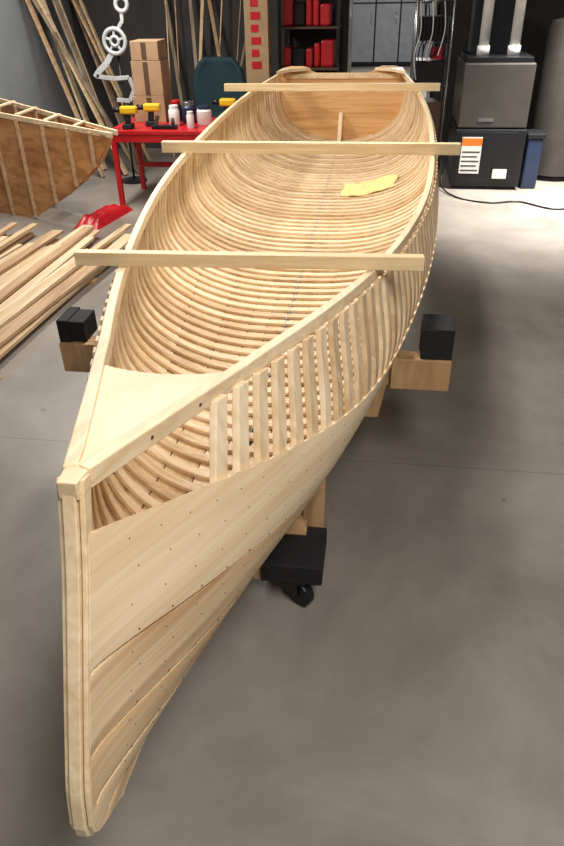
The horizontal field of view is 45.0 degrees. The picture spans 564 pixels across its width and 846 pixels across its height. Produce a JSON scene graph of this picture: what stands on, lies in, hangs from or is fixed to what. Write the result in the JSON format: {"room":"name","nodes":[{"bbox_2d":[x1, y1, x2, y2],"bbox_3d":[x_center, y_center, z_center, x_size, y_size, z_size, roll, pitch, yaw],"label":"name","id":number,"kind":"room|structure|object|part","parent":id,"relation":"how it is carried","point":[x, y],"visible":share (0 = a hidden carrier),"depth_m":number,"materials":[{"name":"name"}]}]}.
{"room":"boat building workshop","nodes":[
{"label":"boat building workshop","id":0,"kind":"room"},
{"bbox_2d":[0,0,86,119],"bbox_3d":[-2.987,-1.487,2.832,0.100,2.700,10.700,3,33,7],"label":"wall","id":1,"kind":"structure","parent":0,"point":[28,75],"depth_m":6.43,"materials":[{"name":"concrete"}]},
{"bbox_2d":[0,67,563,845],"bbox_3d":[0.828,-2.814,7.312,6.400,0.100,20.600,3,33,7],"label":"floor","id":2,"kind":"structure","parent":0,"point":[417,698],"depth_m":2.02,"materials":[{"name":"concrete"}]},
{"bbox_2d":[0,98,117,216],"bbox_3d":[-1.927,-2.034,5.361,1.744,0.817,0.446,25,41,34],"label":"boat hull","id":3,"kind":"object","parent":2,"relation":"on","point":[45,156],"visible":1,"depth_m":5.21,"materials":[{"name":"orange wood"}]},
{"bbox_3d":[-1.856,-2.251,5.067,1.496,0.135,0.020,16,37,24],"label":"rail","id":4,"kind":"part","parent":3,"relation":"part of","materials":[{"name":"beige wood"}]},
{"bbox_3d":[-1.816,-2.414,5.315,1.677,0.135,0.020,25,41,34],"label":"rail","id":5,"kind":"part","parent":3,"relation":"part of","materials":[{"name":"beige wood"}]},
{"bbox_2d":[0,222,131,379],"bbox_3d":[-1.992,-0.642,3.894,1.521,0.091,3.164,3,33,7],"label":"stack","id":6,"kind":"object","parent":2,"relation":"on","point":[38,277],"visible":0.91,"depth_m":4.28,"materials":[{"name":"beige wood"}]},
{"bbox_2d":[25,0,152,176],"bbox_3d":[-1.819,-3.558,6.650,0.990,1.975,1.254,3,33,7],"label":"leaning boards","id":7,"kind":"object","parent":2,"relation":"on","point":[80,72],"visible":0.75,"depth_m":6.58,"materials":[{"name":"brown wood"}]},
{"bbox_2d":[74,204,132,229],"bbox_3d":[-1.436,-1.684,5.478,0.197,0.086,0.604,9,35,15],"label":"tarp","id":8,"kind":"object","parent":2,"relation":"on","point":[103,216],"visible":0.94,"depth_m":5.40,"materials":[{"name":"plastic"}]},
{"bbox_2d":[93,0,146,183],"bbox_3d":[-1.473,-2.944,6.101,0.342,1.518,0.254,-16,36,-21],"label":"sculpture","id":9,"kind":"object","parent":2,"relation":"on","point":[133,179],"visible":0.94,"depth_m":5.95,"materials":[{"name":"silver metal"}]},
{"bbox_3d":[-1.380,-3.388,5.789,0.071,0.077,0.012,3,33,7],"label":"arm","id":10,"kind":"part","parent":9,"relation":"part of","materials":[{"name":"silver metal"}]},
{"bbox_3d":[-1.427,-2.811,6.223,0.020,1.160,0.020,3,33,7],"label":"stand rod","id":11,"kind":"part","parent":9,"relation":"part of","materials":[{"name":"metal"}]},
{"bbox_2d":[111,117,217,204],"bbox_3d":[-0.855,-2.235,5.825,1.000,0.610,0.650,3,33,7],"label":"workbench","id":12,"kind":"object","parent":2,"relation":"on","point":[141,133],"visible":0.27,"depth_m":5.49,"materials":[{"name":"red metal"}]},
{"bbox_3d":[-1.360,-2.090,5.646,0.040,0.580,0.040,3,33,7],"label":"leg","id":13,"kind":"part","parent":12,"relation":"part of","materials":[{"name":"red metal"}]},
{"bbox_2d":[112,106,137,129],"bbox_3d":[-1.251,-2.452,5.457,0.200,0.170,0.090,3,33,7],"label":"cordless drill","id":14,"kind":"object","parent":12,"relation":"on","point":[128,111],"visible":1,"depth_m":5.42,"materials":[{"name":"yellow plastic"}]},
{"bbox_3d":[-1.280,-2.410,6.135,0.040,0.580,0.040,3,33,7],"label":"leg","id":15,"kind":"part","parent":12,"relation":"part of","materials":[{"name":"red metal"}]},
{"bbox_2d":[136,103,160,126],"bbox_3d":[-1.083,-2.519,5.555,0.200,0.170,0.090,3,33,7],"label":"cordless drill","id":16,"kind":"object","parent":12,"relation":"on","point":[150,108],"visible":0.84,"depth_m":5.51,"materials":[{"name":"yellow plastic"}]},
{"bbox_2d":[133,93,171,121],"bbox_3d":[-1.091,-2.683,5.779,0.270,0.200,0.243,3,33,7],"label":"cardboard box","id":17,"kind":"object","parent":12,"relation":"on","point":[141,116],"visible":0.6,"depth_m":5.68,"materials":[{"name":"brown cardboard"}]},
{"bbox_2d":[130,58,170,95],"bbox_3d":[-1.085,-2.876,5.652,0.250,0.259,0.243,3,33,7],"label":"cardboard box","id":18,"kind":"object","parent":17,"relation":"on","point":[150,78],"visible":0.88,"depth_m":5.56,"materials":[{"name":"brown cardboard"}]},
{"bbox_2d":[129,39,166,60],"bbox_3d":[-1.089,-3.043,5.543,0.230,0.139,0.243,3,33,7],"label":"cardboard box","id":19,"kind":"object","parent":18,"relation":"on","point":[140,49],"visible":1,"depth_m":5.45,"materials":[{"name":"brown cardboard"}]},
{"bbox_2d":[152,115,177,129],"bbox_3d":[-0.942,-2.409,5.442,0.200,0.104,0.060,3,33,7],"label":"plane","id":20,"kind":"object","parent":12,"relation":"on","point":[172,126],"visible":1,"depth_m":5.44,"materials":[{"name":"metal"}]},
{"bbox_2d":[168,104,179,125],"bbox_3d":[-0.881,-2.514,5.556,0.090,0.153,0.090,3,33,7],"label":"glue bottle","id":21,"kind":"object","parent":12,"relation":"on","point":[173,112],"visible":0.86,"depth_m":5.52,"materials":[{"name":"white plastic"}]},
{"bbox_3d":[-0.883,-2.564,5.523,0.074,0.033,0.074,3,33,7],"label":"lid","id":22,"kind":"part","parent":21,"relation":"part of","materials":[{"name":"white plastic"}]},
{"bbox_2d":[170,99,181,121],"bbox_3d":[-0.894,-2.629,5.724,0.100,0.163,0.100,3,33,7],"label":"paint can","id":23,"kind":"object","parent":12,"relation":"on","point":[174,101],"visible":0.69,"depth_m":5.68,"materials":[{"name":"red plastic"}]},
{"bbox_3d":[-0.895,-2.683,5.689,0.082,0.035,0.082,3,33,7],"label":"lid","id":24,"kind":"part","parent":23,"relation":"part of","materials":[{"name":"red plastic"}]},
{"bbox_2d":[181,100,196,123],"bbox_3d":[-0.775,-2.583,5.650,0.120,0.163,0.120,3,33,7],"label":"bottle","id":25,"kind":"object","parent":12,"relation":"on","point":[188,105],"visible":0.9,"depth_m":5.60,"materials":[{"name":"blue plastic"}]},
{"bbox_3d":[-0.776,-2.637,5.615,0.098,0.035,0.098,3,33,7],"label":"lid","id":26,"kind":"part","parent":25,"relation":"part of","materials":[{"name":"silver metal"}]},
{"bbox_2d":[186,111,194,127],"bbox_3d":[-0.736,-2.437,5.462,0.060,0.122,0.060,3,33,7],"label":"glue bottle","id":27,"kind":"object","parent":12,"relation":"on","point":[190,117],"visible":1,"depth_m":5.44,"materials":[{"name":"white plastic"}]},
{"bbox_2d":[197,105,211,125],"bbox_3d":[-0.637,-2.522,5.571,0.120,0.143,0.120,3,33,7],"label":"jar","id":28,"kind":"object","parent":12,"relation":"on","point":[204,115],"visible":0.98,"depth_m":5.53,"materials":[{"name":"white plastic"}]},
{"bbox_3d":[-0.638,-2.569,5.540,0.098,0.031,0.098,3,33,7],"label":"lid","id":29,"kind":"part","parent":28,"relation":"part of","materials":[{"name":"blue plastic"}]},
{"bbox_2d":[212,98,235,110],"bbox_3d":[-0.481,-2.637,5.717,0.200,0.170,0.090,3,33,7],"label":"cordless drill","id":30,"kind":"object","parent":12,"relation":"on","point":[226,102],"visible":0.56,"depth_m":5.66,"materials":[{"name":"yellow plastic"}]},
{"bbox_2d":[164,0,244,156],"bbox_3d":[-0.687,-3.915,6.850,1.248,2.306,0.534,3,33,7],"label":"strips","id":31,"kind":"object","parent":2,"relation":"on","point":[168,22],"visible":0.27,"depth_m":6.90,"materials":[{"name":"brown wood"}]},
{"bbox_2d":[193,56,245,116],"bbox_3d":[-0.621,-2.949,6.556,0.520,1.000,0.500,3,33,7],"label":"desk chair","id":32,"kind":"object","parent":2,"relation":"on","point":[210,76],"visible":0.47,"depth_m":6.52,"materials":[{"name":"teal fabric"}]},
{"bbox_3d":[-0.620,-2.944,6.559,0.500,0.090,0.500,3,33,7],"label":"seat","id":33,"kind":"part","parent":32,"relation":"part of","materials":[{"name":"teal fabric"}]},
{"bbox_2d":[56,307,454,606],"bbox_3d":[-0.124,0.026,2.276,1.320,0.675,0.910,3,33,7],"label":"stand","id":34,"kind":"object","parent":2,"relation":"on","point":[297,561],"visible":0.34,"depth_m":2.16,"materials":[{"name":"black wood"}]},
{"bbox_3d":[-0.228,0.400,2.067,0.620,0.080,0.090,3,33,7],"label":"rail","id":35,"kind":"part","parent":34,"relation":"part of","materials":[{"name":"brown wood"}]},
{"bbox_2d":[56,66,460,836],"bbox_3d":[0.081,-1.052,3.134,1.425,0.683,5.466,3,33,7],"label":"canoe","id":36,"kind":"object","parent":34,"relation":"on","point":[167,510],"visible":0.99,"depth_m":1.73,"materials":[{"name":"brown wood"}]},
{"bbox_3d":[-0.202,0.114,1.348,0.047,0.668,1.144,3,33,7],"label":"stem","id":37,"kind":"part","parent":36,"relation":"part of","materials":[{"name":"brown wood"}]},
{"bbox_2d":[340,174,397,196],"bbox_3d":[0.542,-1.482,4.225,0.354,0.102,0.245,3,33,7],"label":"rag","id":38,"kind":"object","parent":36,"relation":"on","point":[368,187],"visible":1,"depth_m":4.22,"materials":[{"name":"yellow fabric"}]},
{"bbox_3d":[0.039,0.452,2.040,0.070,0.014,0.080,3,33,7],"label":"caster plate","id":39,"kind":"part","parent":34,"relation":"part of","materials":[{"name":"metal"}]},
{"bbox_3d":[0.061,0.139,2.229,0.090,0.230,0.495,3,33,7],"label":"post","id":40,"kind":"part","parent":34,"relation":"part of","materials":[{"name":"brown wood"}]},
{"bbox_3d":[0.102,0.265,2.118,0.065,0.240,0.090,3,33,7],"label":"corner post","id":41,"kind":"part","parent":34,"relation":"part of","materials":[{"name":"brown wood"}]},
{"bbox_2d":[243,0,271,91],"bbox_3d":[-0.220,-3.361,6.489,0.220,1.750,0.155,3,33,7],"label":"board","id":42,"kind":"object","parent":2,"relation":"on","point":[256,12],"visible":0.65,"depth_m":6.29,"materials":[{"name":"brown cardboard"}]},
{"bbox_2d":[250,0,257,6],"bbox_3d":[-0.255,-3.786,6.125,0.070,0.060,0.005,3,33,7],"label":"print","id":43,"kind":"object","parent":42,"relation":"attached to","point":[253,3],"depth_m":6.13,"materials":[{"name":"red paint"}]},
{"bbox_2d":[251,25,257,31],"bbox_3d":[-0.251,-3.618,6.235,0.070,0.060,0.005,3,33,7],"label":"print","id":44,"kind":"object","parent":42,"relation":"attached to","point":[254,28],"depth_m":6.23,"materials":[{"name":"red paint"}]},
{"bbox_2d":[250,12,259,19],"bbox_3d":[-0.243,-3.701,6.179,0.090,0.060,0.005,3,33,7],"label":"print","id":45,"kind":"object","parent":42,"relation":"attached to","point":[253,15],"depth_m":6.18,"materials":[{"name":"red paint"}]},
{"bbox_2d":[252,49,258,56],"bbox_3d":[-0.248,-3.451,6.344,0.070,0.060,0.005,3,33,7],"label":"print","id":46,"kind":"object","parent":42,"relation":"attached to","point":[255,52],"depth_m":6.34,"materials":[{"name":"red paint"}]},
{"bbox_2d":[251,37,260,44],"bbox_3d":[-0.240,-3.534,6.288,0.090,0.060,0.005,3,33,7],"label":"print","id":47,"kind":"object","parent":42,"relation":"attached to","point":[254,40],"depth_m":6.29,"materials":[{"name":"red paint"}]},
{"bbox_2d":[252,62,261,68],"bbox_3d":[-0.236,-3.366,6.397,0.090,0.060,0.005,3,33,7],"label":"print","id":48,"kind":"object","parent":42,"relation":"attached to","point":[255,65],"depth_m":6.40,"materials":[{"name":"red paint"}]},
{"bbox_2d":[277,0,342,72],"bbox_3d":[0.288,-3.720,6.795,0.590,2.000,0.500,3,33,7],"label":"storage shelf","id":49,"kind":"object","parent":2,"relation":"on","point":[326,54],"visible":0.52,"depth_m":6.58,"materials":[{"name":"metal"}]},
{"bbox_3d":[-0.019,-3.614,6.643,0.030,2.000,0.030,3,33,7],"label":"post","id":50,"kind":"part","parent":49,"relation":"part of","materials":[{"name":"metal"}]},
{"bbox_3d":[0.042,-3.859,7.016,0.030,2.000,0.030,3,33,7],"label":"post","id":51,"kind":"part","parent":49,"relation":"part of","materials":[{"name":"metal"}]},
{"bbox_3d":[0.285,-3.896,6.680,0.590,0.020,0.500,3,33,7],"label":"shelf","id":52,"kind":"part","parent":49,"relation":"part of","materials":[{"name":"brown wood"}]},
{"bbox_3d":[0.291,-3.603,6.871,0.590,0.020,0.500,3,33,7],"label":"shelf","id":53,"kind":"part","parent":49,"relation":"part of","materials":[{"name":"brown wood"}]},
{"bbox_3d":[0.535,-3.581,6.574,0.030,2.000,0.030,3,33,7],"label":"post","id":54,"kind":"part","parent":49,"relation":"part of","materials":[{"name":"metal"}]},
{"bbox_3d":[0.596,-3.825,6.947,0.030,2.000,0.030,3,33,7],"label":"post","id":55,"kind":"part","parent":49,"relation":"part of","materials":[{"name":"metal"}]},
{"bbox_2d":[351,0,432,66],"bbox_3d":[2.464,-8.581,14.091,2.030,2.100,0.558,3,33,7],"label":"storage cabinet","id":56,"kind":"object","parent":2,"relation":"on","point":[386,35],"visible":0.54,"depth_m":14.16,"materials":[{"name":"metal"}]},
{"bbox_3d":[1.682,-8.143,14.221,0.480,1.050,0.030,3,33,7],"label":"cabinet door","id":57,"kind":"part","parent":56,"relation":"part of","materials":[{"name":"grey metal"}]},
{"bbox_3d":[1.665,-8.985,13.672,0.480,0.900,0.030,3,33,7],"label":"cabinet door","id":58,"kind":"part","parent":56,"relation":"part of","materials":[{"name":"grey metal"}]},
{"bbox_3d":[2.187,-8.112,14.159,0.480,1.050,0.030,3,33,7],"label":"cabinet door","id":59,"kind":"part","parent":56,"relation":"part of","materials":[{"name":"grey metal"}]},
{"bbox_3d":[2.170,-8.954,13.610,0.480,0.900,0.030,3,33,7],"label":"cabinet door","id":60,"kind":"part","parent":56,"relation":"part of","materials":[{"name":"grey metal"}]},
{"bbox_3d":[2.692,-8.082,14.096,0.480,1.050,0.030,3,33,7],"label":"cabinet door","id":61,"kind":"part","parent":56,"relation":"part of","materials":[{"name":"grey metal"}]},
{"bbox_3d":[3.197,-8.052,14.034,0.480,1.050,0.030,3,33,7],"label":"cabinet door","id":62,"kind":"part","parent":56,"relation":"part of","materials":[{"name":"grey metal"}]},
{"bbox_2d":[410,0,456,169],"bbox_3d":[1.394,-3.457,6.357,0.348,2.000,0.460,3,33,7],"label":"wire rack","id":63,"kind":"object","parent":2,"relation":"on","point":[432,28],"visible":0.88,"depth_m":6.27,"materials":[{"name":"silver metal"}]},
{"bbox_3d":[1.362,-3.709,5.975,0.320,0.014,0.014,3,33,7],"label":"rail","id":64,"kind":"part","parent":63,"relation":"part of","materials":[{"name":"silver metal"}]},
{"bbox_2d":[445,0,536,189],"bbox_3d":[1.819,-3.399,5.613,0.590,2.700,0.713,3,33,7],"label":"furnace","id":65,"kind":"object","parent":2,"relation":"on","point":[494,83],"visible":1,"depth_m":5.74,"materials":[{"name":"metal"}]},
{"bbox_2d":[476,0,494,55],"bbox_3d":[1.673,-3.787,5.270,0.104,1.670,0.104,3,33,7],"label":"vent","id":66,"kind":"object","parent":65,"relation":"attached to","point":[483,49],"depth_m":5.59,"materials":[{"name":"white plastic"}]},
{"bbox_3d":[1.770,-2.307,5.917,0.490,0.420,0.008,3,33,7],"label":"door panel","id":67,"kind":"part","parent":65,"relation":"part of","materials":[{"name":"metal"}]},
{"bbox_3d":[1.905,-2.185,5.965,0.120,0.080,0.001,3,33,7],"label":"label panel","id":68,"kind":"part","parent":65,"relation":"part of","materials":[{"name":"white paper"}]},
{"bbox_2d":[440,155,563,209],"bbox_3d":[1.899,-2.020,5.692,1.376,0.306,0.428,23,40,32],"label":"power cord","id":69,"kind":"object","parent":2,"relation":"on","point":[446,155],"visible":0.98,"depth_m":5.70,"materials":[{"name":"black rubber"}]},
{"bbox_2d":[518,129,545,188],"bbox_3d":[2.199,-2.335,6.021,0.150,0.460,0.230,3,33,7],"label":"storage bin","id":70,"kind":"object","parent":2,"relation":"on","point":[534,138],"visible":0.78,"depth_m":5.93,"materials":[{"name":"blue plastic"}]},
{"bbox_3d":[2.195,-2.511,5.906,0.150,0.040,0.230,3,33,7],"label":"bin lid","id":71,"kind":"part","parent":70,"relation":"part of","materials":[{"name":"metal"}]},
{"bbox_2d":[531,17,563,181],"bbox_3d":[2.515,-3.470,5.702,0.480,2.700,0.480,3,33,7],"label":"water heater","id":72,"kind":"object","parent":2,"relation":"on","point":[548,117],"visible":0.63,"depth_m":5.98,"materials":[{"name":"grey metal"}]},
{"bbox_2d":[69,0,563,147],"bbox_3d":[0.853,-4.183,6.846,6.400,2.700,0.120,3,33,7],"label":"wall","id":73,"kind":"structure","parent":0,"point":[144,19],"depth_m":7.09,"materials":[{"name":"black paint"}]},
{"bbox_2d":[347,0,352,72],"bbox_3d":[0.703,-3.959,7.011,0.030,2.150,0.170,3,33,7],"label":"trim","id":74,"kind":"structure","parent":73,"relation":"attached to","point":[351,1],"depth_m":6.94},
{"bbox_2d":[426,2,436,97],"bbox_3d":[1.535,-3.909,6.908,0.030,2.150,0.170,3,33,7],"label":"trim","id":75,"kind":"structure","parent":73,"relation":"attached to","point":[435,3],"depth_m":6.86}
]}

